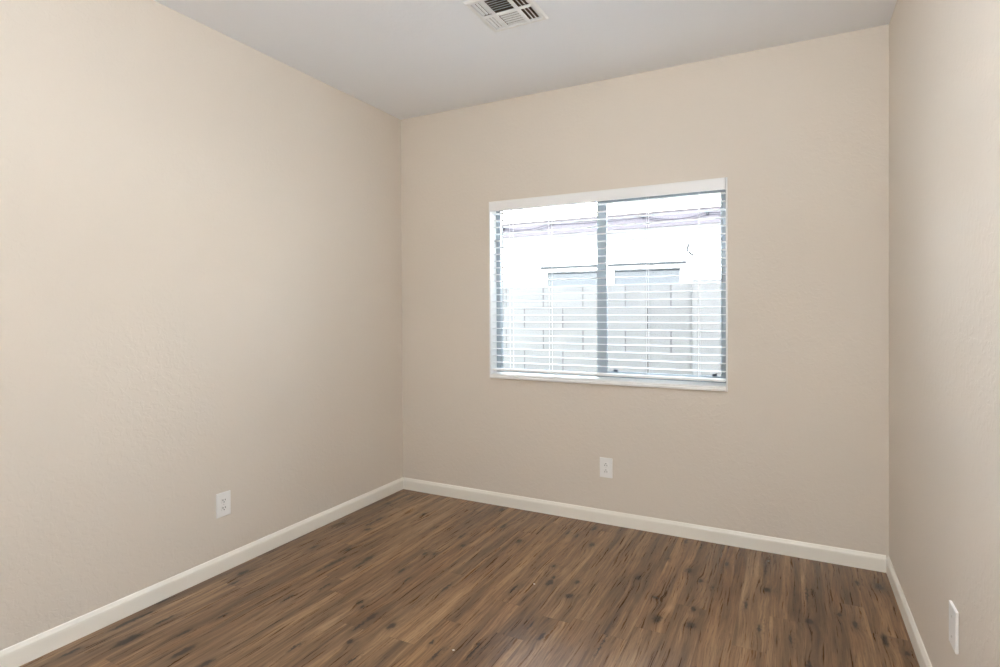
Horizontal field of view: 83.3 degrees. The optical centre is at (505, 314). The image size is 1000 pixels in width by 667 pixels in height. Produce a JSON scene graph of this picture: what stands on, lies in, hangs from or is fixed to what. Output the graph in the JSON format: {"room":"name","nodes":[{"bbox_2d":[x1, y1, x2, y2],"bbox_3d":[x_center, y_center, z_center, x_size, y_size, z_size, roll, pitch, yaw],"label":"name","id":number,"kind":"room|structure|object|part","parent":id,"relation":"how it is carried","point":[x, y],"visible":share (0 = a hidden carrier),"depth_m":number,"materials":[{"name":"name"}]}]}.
{"room":"empty bedroom","nodes":[
{"label":"empty bedroom","id":0,"kind":"room"},
{"bbox_2d":[0,0,402,650],"bbox_3d":[-1.738,-0.107,2.461,0.160,3.040,4.270,0,0,27],"label":"wall","id":1,"kind":"structure","parent":0,"point":[201,241],"depth_m":2.62,"materials":[{"name":"beige paint"}]},
{"bbox_2d":[0,477,403,666],"bbox_3d":[-1.655,1.271,2.431,0.012,0.084,3.950,0,0,27],"label":"baseboard","id":2,"kind":"structure","parent":1,"relation":"attached to","point":[21,653],"depth_m":2.61,"materials":[{"name":"white paint"}]},
{"bbox_2d":[216,490,230,518],"bbox_3d":[-1.435,0.968,2.866,0.009,0.123,0.081,0,0,27],"label":"wall outlet","id":3,"kind":"object","parent":1,"relation":"attached to","point":[223,500],"visible":1,"depth_m":2.86,"materials":[{"name":"white plastic"}]},
{"bbox_2d":[221,497,226,503],"bbox_3d":[-1.433,0.948,2.865,0.003,0.027,0.029,0,0,27],"label":"receptacle","id":4,"kind":"object","parent":3,"relation":"attached to","point":[223,499],"depth_m":2.87,"materials":[{"name":"grey plastic"}]},
{"bbox_2d":[221,505,226,510],"bbox_3d":[-1.433,0.987,2.865,0.003,0.027,0.029,0,0,27],"label":"receptacle","id":5,"kind":"object","parent":3,"relation":"attached to","point":[223,507],"depth_m":2.86,"materials":[{"name":"grey plastic"}]},
{"bbox_2d":[19,489,919,666],"bbox_3d":[-0.317,1.361,1.748,3.017,0.100,3.950,0,0,27],"label":"floor","id":6,"kind":"structure","parent":0,"point":[405,578],"depth_m":2.53,"materials":[{"name":"brown wood"}]},
{"bbox_2d":[154,0,896,119],"bbox_3d":[-0.330,-1.528,1.728,3.017,0.200,3.950,0,0,27],"label":"ceiling","id":7,"kind":"structure","parent":0,"point":[404,59],"depth_m":2.92,"materials":[{"name":"white paint"}]},
{"bbox_2d":[463,0,548,32],"bbox_3d":[0.009,-1.530,2.659,0.300,0.202,0.314,0,0,27],"label":"ceiling vent","id":8,"kind":"object","parent":7,"relation":"in","point":[498,15],"visible":1,"depth_m":2.72,"materials":[{"name":"white metal"}]},
{"bbox_2d":[401,24,888,557],"bbox_3d":[0.611,-0.126,3.568,3.017,3.040,0.160,0,0,27],"label":"wall","id":9,"kind":"structure","parent":0,"point":[796,447],"depth_m":3.19,"materials":[{"name":"beige paint"}]},
{"bbox_2d":[600,457,612,477],"bbox_3d":[0.624,0.948,3.477,0.081,0.123,0.009,0,0,27],"label":"wall outlet","id":10,"kind":"object","parent":9,"relation":"attached to","point":[606,464],"visible":1,"depth_m":3.47,"materials":[{"name":"white plastic"}]},
{"bbox_2d":[489,177,727,391],"bbox_3d":[0.594,-0.167,3.550,1.524,1.204,0.148,0,0,27],"label":"window","id":11,"kind":"structure","parent":9,"relation":"in","point":[496,314],"depth_m":3.58,"materials":[{"name":"white plastic"}]},
{"bbox_3d":[0.314,-0.172,3.766,0.743,1.119,0.014,0,0,27],"label":"fixed sash","id":12,"kind":"part","parent":11,"relation":"part of","materials":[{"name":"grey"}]},
{"bbox_2d":[489,179,725,381],"bbox_3d":[0.581,-0.188,3.522,1.502,1.142,0.075,0,0,27],"label":"window blind","id":13,"kind":"object","parent":11,"relation":"attached to","point":[719,184],"visible":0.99,"depth_m":3.48,"materials":[{"name":"white plastic"}]},
{"bbox_3d":[0.044,-0.170,3.807,0.014,1.108,0.056,0,0,27],"label":"ladder cord","id":14,"kind":"part","parent":13,"relation":"part of","materials":[{"name":"white fabric"}]},
{"bbox_3d":[0.297,-0.171,3.678,0.014,1.108,0.056,0,0,27],"label":"ladder cord","id":15,"kind":"part","parent":13,"relation":"part of","materials":[{"name":"white fabric"}]},
{"bbox_3d":[0.587,0.375,3.535,1.494,0.015,0.050,0,0,27],"label":"rail","id":16,"kind":"part","parent":13,"relation":"part of","materials":[{"name":"white plastic"}]},
{"bbox_3d":[0.859,-0.171,3.391,0.014,1.108,0.056,0,0,27],"label":"ladder cord","id":17,"kind":"part","parent":13,"relation":"part of","materials":[{"name":"white fabric"}]},
{"bbox_3d":[1.123,-0.171,3.256,0.014,1.108,0.056,0,0,27],"label":"ladder cord","id":18,"kind":"part","parent":13,"relation":"part of","materials":[{"name":"white fabric"}]},
{"bbox_3d":[0.588,0.416,3.536,1.504,0.036,0.108,0,0,27],"label":"sill","id":19,"kind":"part","parent":11,"relation":"part of","materials":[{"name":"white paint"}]},
{"bbox_3d":[0.927,-0.172,3.432,0.753,1.119,0.019,0,0,27],"label":"sliding sash","id":20,"kind":"part","parent":11,"relation":"part of","materials":[{"name":"grey"}]},
{"bbox_2d":[403,477,885,572],"bbox_3d":[0.578,1.253,3.501,2.992,0.084,0.012,0,0,27],"label":"baseboard","id":21,"kind":"structure","parent":9,"relation":"attached to","point":[823,553],"depth_m":3.30,"materials":[{"name":"white paint"}]},
{"bbox_2d":[889,0,999,666],"bbox_3d":[1.091,-0.110,1.016,0.160,3.040,4.270,0,0,27],"label":"wall","id":22,"kind":"structure","parent":0,"point":[944,55],"depth_m":1.78,"materials":[{"name":"beige paint"}]},
{"bbox_2d":[886,556,931,666],"bbox_3d":[1.021,1.268,1.065,0.012,0.084,3.950,0,0,27],"label":"baseboard","id":23,"kind":"structure","parent":22,"relation":"attached to","point":[921,654],"depth_m":2.30,"materials":[{"name":"white paint"}]},
{"bbox_2d":[949,600,958,654],"bbox_3d":[1.332,0.928,1.672,0.010,0.123,0.081,0,0,27],"label":"wall plate","id":24,"kind":"object","parent":22,"relation":"attached to","point":[953,613],"visible":1,"depth_m":1.66,"materials":[{"name":"white plastic"}]},
{"label":"outside","id":25,"kind":"structure","parent":0,"visible":0},
{"bbox_3d":[2.213,1.443,7.821,18.000,0.130,8.835,0,0,27],"label":"ground","id":26,"kind":"structure","parent":25,"visible":0},
{"bbox_2d":[503,284,691,374],"bbox_3d":[-1.433,0.572,6.354,6.840,1.665,0.150,0,0,27],"label":"fence","id":27,"kind":"object","parent":26,"relation":"on","point":[531,304],"visible":0.02,"depth_m":5.12,"materials":[{"name":"grey concrete"}]},
{"bbox_2d":[503,194,720,286],"bbox_3d":[2.357,-0.560,8.105,14.000,3.870,3.165,0,0,27],"label":"house","id":28,"kind":"structure","parent":26,"relation":"on","point":[710,222],"depth_m":7.06,"materials":[{"name":"white"}]},
{"bbox_3d":[0.951,-0.289,7.430,0.830,0.550,0.010,0,0,27],"label":"pane","id":29,"kind":"part","parent":28,"relation":"part of","materials":[{"name":"grey"}]},
{"bbox_2d":[503,212,720,230],"bbox_3d":[1.142,-1.143,6.938,5.101,0.093,0.037,0,0,27],"label":"cable","id":30,"kind":"object","parent":28,"relation":"attached to","point":[705,212],"visible":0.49,"depth_m":6.59,"materials":[{"name":"black plastic"}]},
{"bbox_3d":[1.313,-0.626,7.139,1.900,0.025,0.036,0,0,27],"label":"window trim","id":31,"kind":"part","parent":28,"relation":"part of","materials":[{"name":"white"}]},
{"bbox_3d":[1.766,-0.290,7.014,0.820,0.550,0.010,0,0,27],"label":"pane","id":32,"kind":"part","parent":28,"relation":"part of","materials":[{"name":"grey"}]},
{"bbox_2d":[692,279,720,375],"bbox_3d":[1.837,0.554,4.678,0.510,1.695,0.200,0,0,27],"label":"pilaster","id":33,"kind":"object","parent":26,"relation":"on","point":[702,286],"visible":0.2,"depth_m":4.65,"materials":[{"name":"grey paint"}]}
]}

